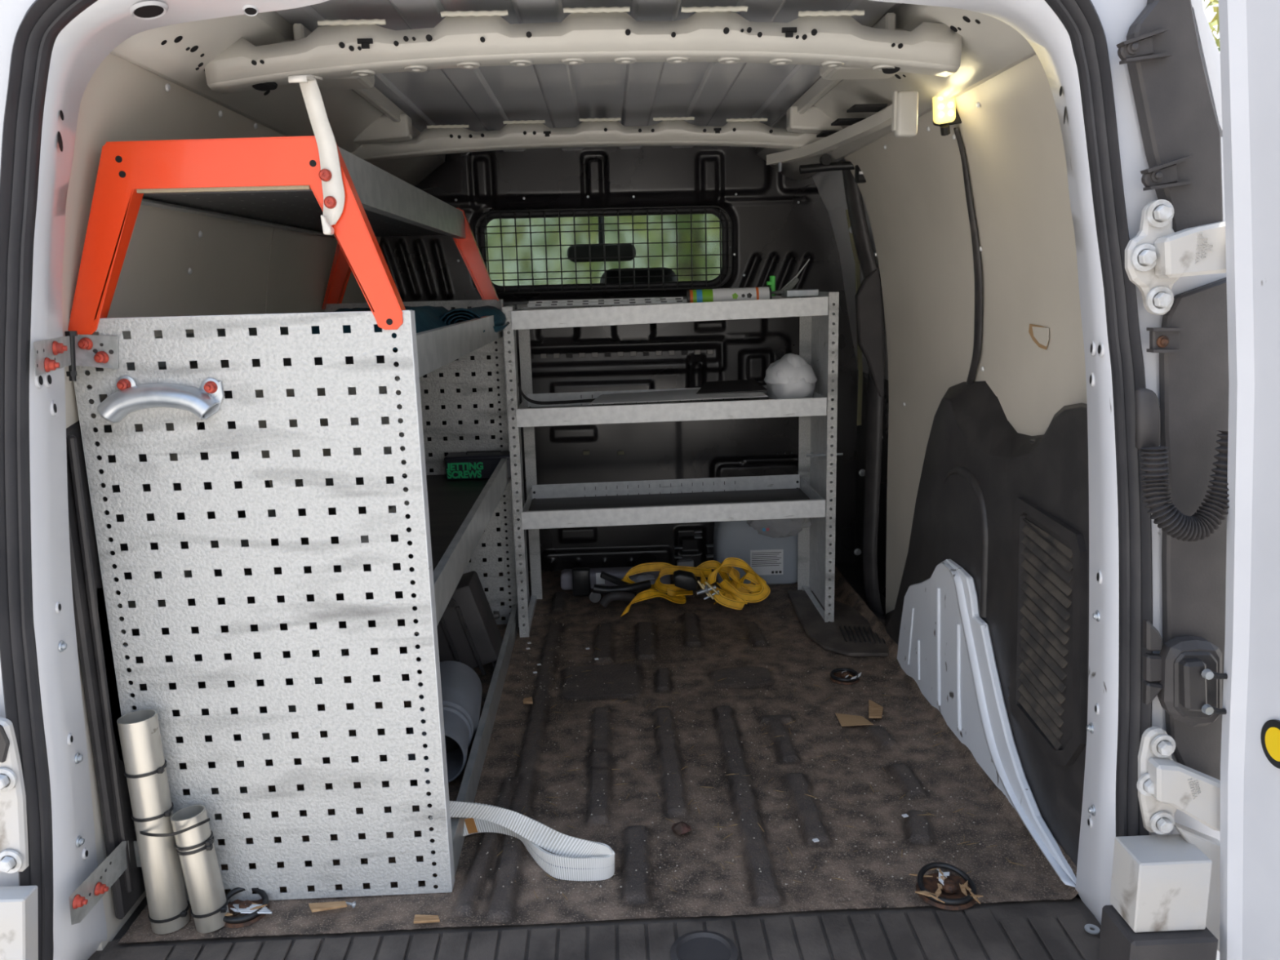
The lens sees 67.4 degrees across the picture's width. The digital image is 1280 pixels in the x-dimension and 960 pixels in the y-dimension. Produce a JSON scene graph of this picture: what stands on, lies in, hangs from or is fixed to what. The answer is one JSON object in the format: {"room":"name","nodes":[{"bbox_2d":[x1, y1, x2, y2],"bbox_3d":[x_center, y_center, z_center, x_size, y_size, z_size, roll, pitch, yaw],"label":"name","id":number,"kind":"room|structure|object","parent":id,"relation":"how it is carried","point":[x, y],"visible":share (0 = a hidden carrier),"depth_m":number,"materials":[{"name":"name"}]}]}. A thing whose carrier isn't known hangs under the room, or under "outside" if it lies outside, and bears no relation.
{"room":"cargo van interior","nodes":[
{"label":"cargo van interior","id":0,"kind":"room"},
{"bbox_2d":[0,0,35,886],"bbox_3d":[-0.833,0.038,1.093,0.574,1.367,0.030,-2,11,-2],"label":"van","id":1,"kind":"object","parent":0,"point":[12,12],"visible":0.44,"depth_m":0.99,"materials":[{"name":"white paint"}]},
{"bbox_2d":[0,716,28,873],"bbox_3d":[-0.760,0.354,1.116,0.076,0.233,0.028,-2,11,-2],"label":"hinge","id":2,"kind":"object","parent":1,"relation":"attached to","point":[14,844],"visible":1,"depth_m":1.12,"materials":[{"name":"white metal"}]},
{"bbox_2d":[0,885,38,959],"bbox_3d":[-0.773,0.561,1.152,0.105,0.145,0.030,-2,11,-2],"label":"bumper corner","id":3,"kind":"object","parent":1,"relation":"attached to","point":[19,914],"visible":1,"depth_m":1.14,"materials":[{"name":"white plastic"}]},
{"bbox_2d":[62,53,381,951],"bbox_3d":[-0.726,-0.089,2.054,0.155,1.195,1.730,-2,11,-2],"label":"wall","id":4,"kind":"structure","parent":0,"point":[175,263],"depth_m":1.46,"materials":[{"name":"beige plastic"}]},
{"bbox_2d":[32,330,118,381],"bbox_3d":[-0.695,-0.145,1.151,0.056,0.062,0.180,-2,11,-2],"label":"bracket","id":5,"kind":"object","parent":4,"relation":"attached to","point":[73,349],"visible":1,"depth_m":1.20,"materials":[{"name":"metal"}]},
{"bbox_2d":[69,840,141,924],"bbox_3d":[-0.717,0.536,1.285,0.034,0.079,0.186,-2,11,-4],"label":"bracket","id":6,"kind":"object","parent":4,"relation":"attached to","point":[86,895],"visible":0.92,"depth_m":1.26,"materials":[{"name":"metal"}]},
{"bbox_2d":[66,390,315,919],"bbox_3d":[-0.744,0.192,1.729,0.027,0.715,0.934,-2,11,-2],"label":"side wall panel","id":7,"kind":"object","parent":4,"relation":"attached to","point":[91,624],"visible":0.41,"depth_m":1.30,"materials":[{"name":"black plastic"}]},
{"bbox_2d":[110,0,1035,186],"bbox_3d":[-0.081,-0.725,1.954,1.240,0.151,1.720,-2,11,-2],"label":"ceiling","id":8,"kind":"structure","parent":0,"point":[404,86],"depth_m":1.40,"materials":[{"name":"paint"}]},
{"bbox_2d":[891,90,918,137],"bbox_3d":[0.427,-0.589,1.546,0.038,0.070,0.024,-2,11,-2],"label":"junction box","id":9,"kind":"object","parent":8,"relation":"attached to","point":[904,103],"visible":1,"depth_m":1.54,"materials":[{"name":"white paint"}]},
{"bbox_2d":[88,897,1101,959],"bbox_3d":[-0.057,0.658,1.285,1.390,0.066,0.202,-2,11,-2],"label":"step","id":10,"kind":"structure","parent":0,"point":[1044,929],"depth_m":1.31,"materials":[{"name":"plastic"}]},
{"bbox_2d":[1084,924,1099,934],"bbox_3d":[0.611,0.607,1.298,0.019,0.002,0.019,-2,11,-2],"label":"washer","id":11,"kind":"object","parent":10,"relation":"on","point":[1087,926],"visible":1,"depth_m":1.30,"materials":[{"name":"metal"}]},
{"bbox_2d":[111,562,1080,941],"bbox_3d":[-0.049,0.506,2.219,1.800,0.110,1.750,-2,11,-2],"label":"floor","id":12,"kind":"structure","parent":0,"point":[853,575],"depth_m":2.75,"materials":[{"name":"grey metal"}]},
{"bbox_2d":[118,566,1078,942],"bbox_3d":[-0.071,0.430,2.190,1.360,0.034,1.735,-2,11,-2],"label":"floor","id":13,"kind":"structure","parent":0,"point":[763,892],"depth_m":1.70,"materials":[{"name":"rubber"}]},
{"bbox_2d":[116,709,190,934],"bbox_3d":[-0.673,0.476,1.333,0.070,0.313,0.053,6,14,34],"label":"tube","id":14,"kind":"object","parent":13,"relation":"on","point":[140,735],"visible":1,"depth_m":1.32,"materials":[{"name":"silver metal"}]},
{"bbox_2d":[133,817,209,836],"bbox_3d":[-0.645,0.476,1.311,0.109,0.021,0.023,-1,11,3],"label":"cable tie","id":15,"kind":"object","parent":14,"relation":"attached to","point":[201,823],"visible":1,"depth_m":1.30,"materials":[{"name":"black plastic"}]},
{"bbox_2d":[170,804,230,933],"bbox_3d":[-0.614,0.545,1.345,0.069,0.173,0.050,4,13,25],"label":"tube","id":16,"kind":"object","parent":13,"relation":"on","point":[195,847],"visible":1,"depth_m":1.33,"materials":[{"name":"silver metal"}]},
{"bbox_2d":[222,887,270,928],"bbox_3d":[-0.568,0.609,1.375,0.071,0.024,0.069,-2,11,-2],"label":"ring","id":17,"kind":"object","parent":13,"relation":"on","point":[232,922],"visible":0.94,"depth_m":1.37,"materials":[{"name":"rubber"}]},
{"bbox_2d":[232,903,262,906],"bbox_3d":[-0.561,0.609,1.375,0.045,0.003,0.003,-1,11,3],"label":"nail","id":18,"kind":"object","parent":17,"relation":"in","point":[233,904],"visible":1,"depth_m":1.37,"materials":[{"name":"metal"}]},
{"bbox_2d":[234,905,266,907],"bbox_3d":[-0.557,0.610,1.372,0.045,0.003,0.003,-1,11,3],"label":"nail","id":19,"kind":"object","parent":17,"relation":"in","point":[235,906],"visible":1,"depth_m":1.37,"materials":[{"name":"metal"}]},
{"bbox_2d":[239,909,271,911],"bbox_3d":[-0.546,0.612,1.362,0.045,0.003,0.003,-1,11,3],"label":"nail","id":20,"kind":"object","parent":17,"relation":"in","point":[240,910],"visible":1,"depth_m":1.36,"materials":[{"name":"metal"}]},
{"bbox_2d":[240,911,272,914],"bbox_3d":[-0.543,0.612,1.359,0.045,0.003,0.003,-1,11,3],"label":"nail","id":21,"kind":"object","parent":17,"relation":"in","point":[242,912],"visible":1,"depth_m":1.36,"materials":[{"name":"metal"}]},
{"bbox_2d":[235,906,267,909],"bbox_3d":[-0.553,0.611,1.369,0.045,0.003,0.003,-1,11,3],"label":"nail","id":22,"kind":"object","parent":13,"relation":"on","point":[237,908],"visible":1,"depth_m":1.37,"materials":[{"name":"metal"}]},
{"bbox_2d":[237,908,269,911],"bbox_3d":[-0.550,0.611,1.365,0.045,0.003,0.003,-1,11,3],"label":"nail","id":23,"kind":"object","parent":13,"relation":"on","point":[237,908],"visible":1,"depth_m":1.36,"materials":[{"name":"metal"}]},
{"bbox_2d":[67,74,519,903],"bbox_3d":[-0.530,-0.050,1.843,0.440,1.129,1.180,-2,11,-2],"label":"shelving rack","id":24,"kind":"object","parent":13,"relation":"on","point":[295,574],"visible":0.93,"depth_m":1.31,"materials":[{"name":"metal"}]},
{"bbox_2d":[136,146,466,239],"bbox_3d":[-0.543,-0.500,1.765,0.277,0.062,1.142,-2,11,-2],"label":"tray","id":25,"kind":"object","parent":24,"relation":"on","point":[282,188],"depth_m":1.26,"materials":[{"name":"metal"}]},
{"bbox_2d":[360,487,408,542],"bbox_3d":[-0.505,0.068,1.940,0.050,0.038,0.611,-2,11,-2],"label":"rod","id":26,"kind":"object","parent":24,"relation":"on","point":[364,539],"visible":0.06,"depth_m":1.91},
{"bbox_2d":[311,305,508,349],"bbox_3d":[-0.486,-0.328,2.019,0.369,0.076,0.620,-2,11,-2],"label":"fabric","id":27,"kind":"object","parent":24,"relation":"on","point":[427,317],"visible":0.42,"depth_m":1.99,"materials":[{"name":"teal fabric"}]},
{"bbox_2d":[444,450,515,479],"bbox_3d":[-0.397,-0.041,2.397,0.169,0.066,0.074,-2,11,-2],"label":"box","id":28,"kind":"object","parent":24,"relation":"on","point":[479,464],"visible":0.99,"depth_m":2.36,"materials":[{"name":"black"}]},
{"bbox_2d":[308,901,346,912],"bbox_3d":[-0.447,0.609,1.371,0.056,0.004,0.018,-2,11,-2],"label":"chip","id":29,"kind":"object","parent":13,"relation":"on","point":[314,907],"visible":1,"depth_m":1.37,"materials":[{"name":"beige wood"}]},
{"bbox_2d":[346,901,355,907],"bbox_3d":[-0.420,0.609,1.379,0.022,0.009,0.009,1,12,14],"label":"screw","id":30,"kind":"object","parent":13,"relation":"on","point":[353,904],"visible":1,"depth_m":1.38,"materials":[{"name":"metal"}]},
{"bbox_2d":[413,914,439,924],"bbox_3d":[-0.297,0.612,1.339,0.037,0.004,0.016,-2,11,-2],"label":"chip","id":31,"kind":"object","parent":13,"relation":"on","point":[418,918],"visible":1,"depth_m":1.33,"materials":[{"name":"beige wood"}]},
{"bbox_2d":[408,660,482,783],"bbox_3d":[-0.372,0.458,1.817,0.132,0.133,0.286,-3,12,-6],"label":"drain pipe","id":32,"kind":"object","parent":13,"relation":"on","point":[461,686],"visible":0.45,"depth_m":1.80,"materials":[{"name":"grey plastic"}]},
{"bbox_2d":[414,570,502,675],"bbox_3d":[-0.426,0.335,2.188,0.219,0.227,0.136,-2,11,-2],"label":"cover","id":33,"kind":"object","parent":13,"relation":"on","point":[468,633],"visible":0.65,"depth_m":2.14,"materials":[{"name":"plastic"}]},
{"bbox_2d":[428,800,614,880],"bbox_3d":[-0.179,0.541,1.488,0.302,0.094,0.092,1,12,14],"label":"strap","id":34,"kind":"object","parent":13,"relation":"on","point":[580,859],"visible":0.94,"depth_m":1.46,"materials":[{"name":"white fabric"}]},
{"bbox_2d":[523,697,533,703],"bbox_3d":[-0.237,0.468,2.037,0.020,0.006,0.024,-2,11,-2],"label":"chip","id":35,"kind":"object","parent":13,"relation":"on","point":[529,700],"visible":1,"depth_m":2.03,"materials":[{"name":"brown wood"}]},
{"bbox_2d":[515,614,576,700],"bbox_3d":[-0.216,0.415,2.326,0.140,0.014,0.555,-2,11,-2],"label":"crumbs","id":36,"kind":"object","parent":13,"relation":"on","point":[547,615],"visible":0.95,"depth_m":2.19,"materials":[{"name":"beige"}]},
{"bbox_2d":[572,567,604,595],"bbox_3d":[-0.146,0.288,2.721,0.091,0.078,0.032,-2,11,-2],"label":"gadget","id":37,"kind":"object","parent":13,"relation":"on","point":[580,575],"visible":0.9,"depth_m":2.71,"materials":[{"name":"black plastic"}]},
{"bbox_2d":[560,566,671,590],"bbox_3d":[-0.071,0.285,2.801,0.320,0.052,0.060,-2,11,-2],"label":"power tool","id":38,"kind":"object","parent":13,"relation":"on","point":[566,577],"visible":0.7,"depth_m":2.77,"materials":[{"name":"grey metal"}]},
{"bbox_2d":[589,571,651,607],"bbox_3d":[-0.054,0.297,2.619,0.170,0.069,0.124,-2,11,-2],"label":"handle","id":39,"kind":"object","parent":13,"relation":"on","point":[624,591],"visible":0.98,"depth_m":2.60,"materials":[{"name":"black"}]},
{"bbox_2d":[628,573,662,590],"bbox_3d":[0.012,0.290,2.744,0.105,0.045,0.069,-2,11,-2],"label":"pack","id":40,"kind":"object","parent":13,"relation":"on","point":[640,577],"visible":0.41,"depth_m":2.73,"materials":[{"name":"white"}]},
{"bbox_2d":[502,291,843,637],"bbox_3d":[0.102,-0.055,2.514,0.848,0.841,0.304,-2,11,-2],"label":"shelf unit","id":41,"kind":"object","parent":13,"relation":"on","point":[811,493],"depth_m":2.40,"materials":[{"name":"paint"}]},
{"bbox_2d":[518,382,595,404],"bbox_3d":[-0.090,-0.230,2.447,0.449,0.061,0.034,-5,12,-19],"label":"strap","id":42,"kind":"object","parent":41,"relation":"in","point":[524,396],"visible":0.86,"depth_m":2.42,"materials":[{"name":"plastic"}]},
{"bbox_2d":[589,388,768,404],"bbox_3d":[0.091,-0.217,2.440,0.440,0.015,0.180,-2,11,-2],"label":"paper sheet","id":43,"kind":"object","parent":41,"relation":"on","point":[684,394],"visible":0.79,"depth_m":2.41,"materials":[{"name":"white paper"}]},
{"bbox_2d":[696,379,768,394],"bbox_3d":[0.229,-0.242,2.496,0.180,0.022,0.170,-2,11,-2],"label":"folder","id":44,"kind":"object","parent":43,"relation":"on","point":[742,385],"visible":1,"depth_m":2.48,"materials":[{"name":"plastic"}]},
{"bbox_2d":[686,286,772,302],"bbox_3d":[0.219,-0.450,2.365,0.207,0.047,0.048,-2,11,-2],"label":"tube","id":45,"kind":"object","parent":41,"relation":"on","point":[764,292],"visible":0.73,"depth_m":2.34,"materials":[{"name":"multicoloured plastic"}]},
{"bbox_2d":[764,352,817,399],"bbox_3d":[0.387,-0.260,2.472,0.136,0.134,0.156,-2,11,-2],"label":"cloth","id":46,"kind":"object","parent":41,"relation":"on","point":[790,376],"visible":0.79,"depth_m":2.42,"materials":[{"name":"white fabric"}]},
{"bbox_2d":[771,258,818,297],"bbox_3d":[0.371,-0.498,2.368,0.128,0.091,0.070,-2,11,-2],"label":"tool","id":47,"kind":"object","parent":41,"relation":"on","point":[786,291],"visible":0.95,"depth_m":2.34,"materials":[{"name":"grey metal"}]},
{"bbox_2d":[766,275,775,296],"bbox_3d":[0.325,-0.482,2.385,0.020,0.050,0.020,-2,11,-2],"label":"clip","id":48,"kind":"object","parent":47,"relation":"on","point":[771,282],"visible":0.9,"depth_m":2.37,"materials":[{"name":"green plastic"}]},
{"bbox_2d":[671,821,691,835],"bbox_3d":[0.066,0.557,1.541,0.032,0.017,0.031,-2,11,-2],"label":"dead leaf","id":49,"kind":"object","parent":13,"relation":"on","point":[679,828],"visible":1,"depth_m":1.53,"materials":[{"name":"brown plant"}]},
{"bbox_2d":[620,557,770,617],"bbox_3d":[0.144,0.270,2.594,0.400,0.134,0.200,-2,11,-2],"label":"strap","id":50,"kind":"object","parent":13,"relation":"on","point":[735,594],"visible":0.98,"depth_m":2.56,"materials":[{"name":"yellow fabric"}]},
{"bbox_2d":[479,594,998,898],"bbox_3d":[0.147,0.452,2.092,0.848,0.015,1.411,-2,11,-2],"label":"crumbs","id":51,"kind":"object","parent":13,"relation":"on","point":[548,594],"visible":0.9,"depth_m":1.65,"materials":[{"name":"beige"}]},
{"bbox_2d":[713,489,798,584],"bbox_3d":[0.347,0.158,2.843,0.250,0.280,0.156,-2,11,-2],"label":"plastic container","id":52,"kind":"object","parent":13,"relation":"on","point":[775,560],"visible":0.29,"depth_m":2.78,"materials":[{"name":"white plastic"}]},
{"bbox_2d":[746,517,811,537],"bbox_3d":[0.402,0.105,2.712,0.199,0.115,0.125,-2,11,-2],"label":"clear bag","id":53,"kind":"object","parent":52,"relation":"on","point":[785,527],"visible":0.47,"depth_m":2.68,"materials":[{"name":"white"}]},
{"bbox_2d":[480,594,1036,897],"bbox_3d":[0.148,0.453,2.090,0.851,0.015,1.406,-2,11,-2],"label":"sawdust","id":54,"kind":"object","parent":13,"relation":"on","point":[775,594],"visible":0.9,"depth_m":1.65,"materials":[{"name":"brown wood"}]},
{"bbox_2d":[812,838,819,842],"bbox_3d":[0.275,0.563,1.501,0.009,0.002,0.006,-5,12,-15],"label":"flake","id":55,"kind":"object","parent":13,"relation":"on","point":[815,840],"visible":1,"depth_m":1.50,"materials":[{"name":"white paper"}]},
{"bbox_2d":[787,591,888,657],"bbox_3d":[0.521,0.361,2.482,0.218,0.014,0.493,-2,11,-2],"label":"floor vent","id":56,"kind":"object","parent":13,"relation":"on","point":[851,634],"depth_m":2.40,"materials":[{"name":"plastic"}]},
{"bbox_2d":[830,667,861,684],"bbox_3d":[0.454,0.435,2.128,0.064,0.016,0.064,-11,15,-39],"label":"ring","id":57,"kind":"object","parent":13,"relation":"on","point":[845,677],"visible":1,"depth_m":2.12,"materials":[{"name":"metal"}]},
{"bbox_2d":[835,713,873,726],"bbox_3d":[0.427,0.477,1.917,0.064,0.002,0.057,-2,11,-2],"label":"chip","id":58,"kind":"object","parent":13,"relation":"on","point":[844,719],"visible":1,"depth_m":1.91,"materials":[{"name":"beige"}]},
{"bbox_2d":[868,699,883,718],"bbox_3d":[0.481,0.467,1.956,0.029,0.004,0.084,1,12,13],"label":"chip","id":59,"kind":"object","parent":13,"relation":"on","point":[875,710],"visible":1,"depth_m":1.94,"materials":[{"name":"brown wood"}]},
{"bbox_2d":[909,862,983,910],"bbox_3d":[0.437,0.583,1.379,0.094,0.023,0.090,-2,11,-2],"label":"ring","id":60,"kind":"object","parent":13,"relation":"on","point":[945,891],"visible":1,"depth_m":1.38,"materials":[{"name":"metal"}]},
{"bbox_2d":[915,872,977,910],"bbox_3d":[0.441,0.592,1.383,0.085,0.005,0.085,-2,11,-2],"label":"debris","id":61,"kind":"object","parent":60,"relation":"on","point":[945,891],"depth_m":1.37,"materials":[{"name":"metal"}]},
{"bbox_2d":[897,559,1075,887],"bbox_3d":[0.603,0.342,1.756,0.022,0.332,0.857,-2,11,-2],"label":"wheel arch","id":62,"kind":"object","parent":13,"relation":"on","point":[945,646],"visible":1,"depth_m":1.76,"materials":[{"name":"paint"}]},
{"bbox_2d":[378,146,857,571],"bbox_3d":[-0.096,-0.340,2.896,1.680,1.300,0.062,-2,11,-2],"label":"wall","id":63,"kind":"structure","parent":0,"point":[780,223],"depth_m":2.88,"materials":[{"name":"black metal"}]},
{"bbox_2d":[474,204,732,293],"bbox_3d":[-0.104,-0.675,2.818,0.750,0.238,0.041,-2,11,-2],"label":"window","id":64,"kind":"structure","parent":63,"relation":"in","point":[668,247],"depth_m":2.83,"materials":[{"name":"clear glass"}]},
{"bbox_2d":[842,169,888,613],"bbox_3d":[0.611,-0.260,2.685,0.205,1.348,0.520,-2,11,-2],"label":"pillar","id":65,"kind":"structure","parent":0,"point":[873,389],"depth_m":2.52,"materials":[{"name":"black plastic"}]},
{"bbox_2d":[844,53,1087,613],"bbox_3d":[0.603,-0.106,1.890,0.158,1.225,1.323,-2,11,-2],"label":"wall","id":66,"kind":"structure","parent":0,"point":[1032,357],"depth_m":1.72,"materials":[{"name":"beige plastic"}]},
{"bbox_2d":[29,0,1119,959],"bbox_3d":[-0.053,0.095,1.206,1.529,1.447,0.132,-2,11,-2],"label":"door frame","id":67,"kind":"structure","parent":66,"relation":"attached to","point":[82,46],"depth_m":1.15,"materials":[{"name":"white paint"}]},
{"bbox_2d":[0,0,1152,959],"bbox_3d":[-0.071,0.062,1.114,1.444,1.372,0.038,-2,11,-2],"label":"seal","id":68,"kind":"object","parent":66,"relation":"attached to","point":[37,33],"visible":0.84,"depth_m":1.08,"materials":[{"name":"rubber"}]},
{"bbox_2d":[799,154,866,183],"bbox_3d":[0.487,-0.741,2.290,0.211,0.074,0.066,0,12,7],"label":"bracket","id":69,"kind":"object","parent":66,"relation":"attached to","point":[825,165],"visible":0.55,"depth_m":2.30,"materials":[{"name":"black metal"}]},
{"bbox_2d":[932,96,961,135],"bbox_3d":[0.520,-0.631,1.608,0.073,0.104,0.054,-2,11,-2],"label":"work lamp","id":70,"kind":"object","parent":66,"relation":"attached to","point":[944,112],"visible":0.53,"depth_m":1.60,"materials":[{"name":"black"}]},
{"bbox_2d":[953,127,982,385],"bbox_3d":[0.609,-0.379,1.765,0.048,0.489,0.223,4,13,26],"label":"cable conduit","id":71,"kind":"object","parent":66,"relation":"attached to","point":[978,317],"visible":0.91,"depth_m":1.74,"materials":[{"name":"black plastic"}]},
{"bbox_2d":[884,381,1088,866],"bbox_3d":[0.628,0.137,1.891,0.067,0.689,1.177,-2,11,-2],"label":"trim panel","id":72,"kind":"object","parent":66,"relation":"attached to","point":[1010,508],"visible":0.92,"depth_m":1.53,"materials":[{"name":"black plastic"}]},
{"bbox_2d":[812,12,1221,380],"bbox_3d":[-0.060,0.035,2.077,1.660,1.750,1.900,-2,11,-2],"label":"van","id":73,"kind":"object","parent":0,"point":[829,184],"visible":0.05,"depth_m":2.73,"materials":[{"name":"white paint"}]},
{"bbox_2d":[1090,0,1226,959],"bbox_3d":[0.595,0.043,1.142,0.335,1.441,0.038,-2,11,-2],"label":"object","id":74,"kind":"structure","parent":0,"point":[1116,17],"depth_m":1.05,"materials":[{"name":"white paint"}]},
{"bbox_2d":[1097,822,1220,959],"bbox_3d":[0.659,0.531,1.175,0.154,0.215,0.075,-2,11,-2],"label":"bumper corner","id":75,"kind":"object","parent":74,"relation":"attached to","point":[1165,891],"visible":0.88,"depth_m":1.15,"materials":[{"name":"plastic"}]},
{"bbox_2d":[1115,0,1226,315],"bbox_3d":[0.570,-0.353,1.017,0.141,0.352,0.056,-2,11,-2],"label":"door hinge","id":76,"kind":"object","parent":74,"relation":"attached to","point":[1179,126],"depth_m":1.02,"materials":[{"name":"plastic"}]},
{"bbox_2d":[1136,725,1220,834],"bbox_3d":[0.658,0.368,1.160,0.114,0.139,0.040,-2,11,-2],"label":"hinge","id":77,"kind":"object","parent":74,"relation":"attached to","point":[1165,785],"visible":1,"depth_m":1.15,"materials":[{"name":"white metal"}]},
{"bbox_2d":[1146,277,1228,780],"bbox_3d":[0.656,0.087,1.121,0.176,0.643,0.032,-2,11,-2],"label":"cover","id":78,"kind":"object","parent":74,"relation":"attached to","point":[1191,342],"visible":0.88,"depth_m":1.10,"materials":[{"name":"plastic"}]},
{"bbox_2d":[1217,0,1279,959],"bbox_3d":[0.729,0.204,0.687,0.216,1.530,0.832,-3,12,-7],"label":"door","id":79,"kind":"structure","parent":74,"relation":"attached to","point":[1250,29],"depth_m":1.02,"materials":[{"name":"white paint"}]},
{"bbox_2d":[1135,387,1229,542],"bbox_3d":[0.612,-0.016,1.065,0.116,0.169,0.056,0,12,9],"label":"hose","id":80,"kind":"object","parent":79,"relation":"attached to","point":[1206,519],"visible":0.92,"depth_m":1.06,"materials":[{"name":"plastic"}]},
{"bbox_2d":[1142,618,1227,727],"bbox_3d":[0.652,0.230,1.122,0.119,0.134,0.060,-2,11,-2],"label":"latch","id":81,"kind":"object","parent":79,"relation":"attached to","point":[1187,670],"depth_m":1.12,"materials":[{"name":"plastic"}]},
{"bbox_2d":[1260,719,1279,768],"bbox_3d":[0.691,0.286,1.040,0.004,0.052,0.052,-2,11,-2],"label":"warning sticker","id":82,"kind":"object","parent":79,"relation":"attached to","point":[1270,731],"visible":1,"depth_m":1.05,"materials":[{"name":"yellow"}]},
{"label":"ground","id":83,"kind":"structure","parent":0,"visible":0},
{"bbox_2d":[1203,0,1219,51],"bbox_3d":[8.034,-6.196,10.784,7.205,10.394,7.199,-2,12,-5],"label":"tree","id":84,"kind":"object","parent":83,"relation":"on","point":[1215,21],"visible":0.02,"depth_m":12.39,"materials":[{"name":"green plant"}]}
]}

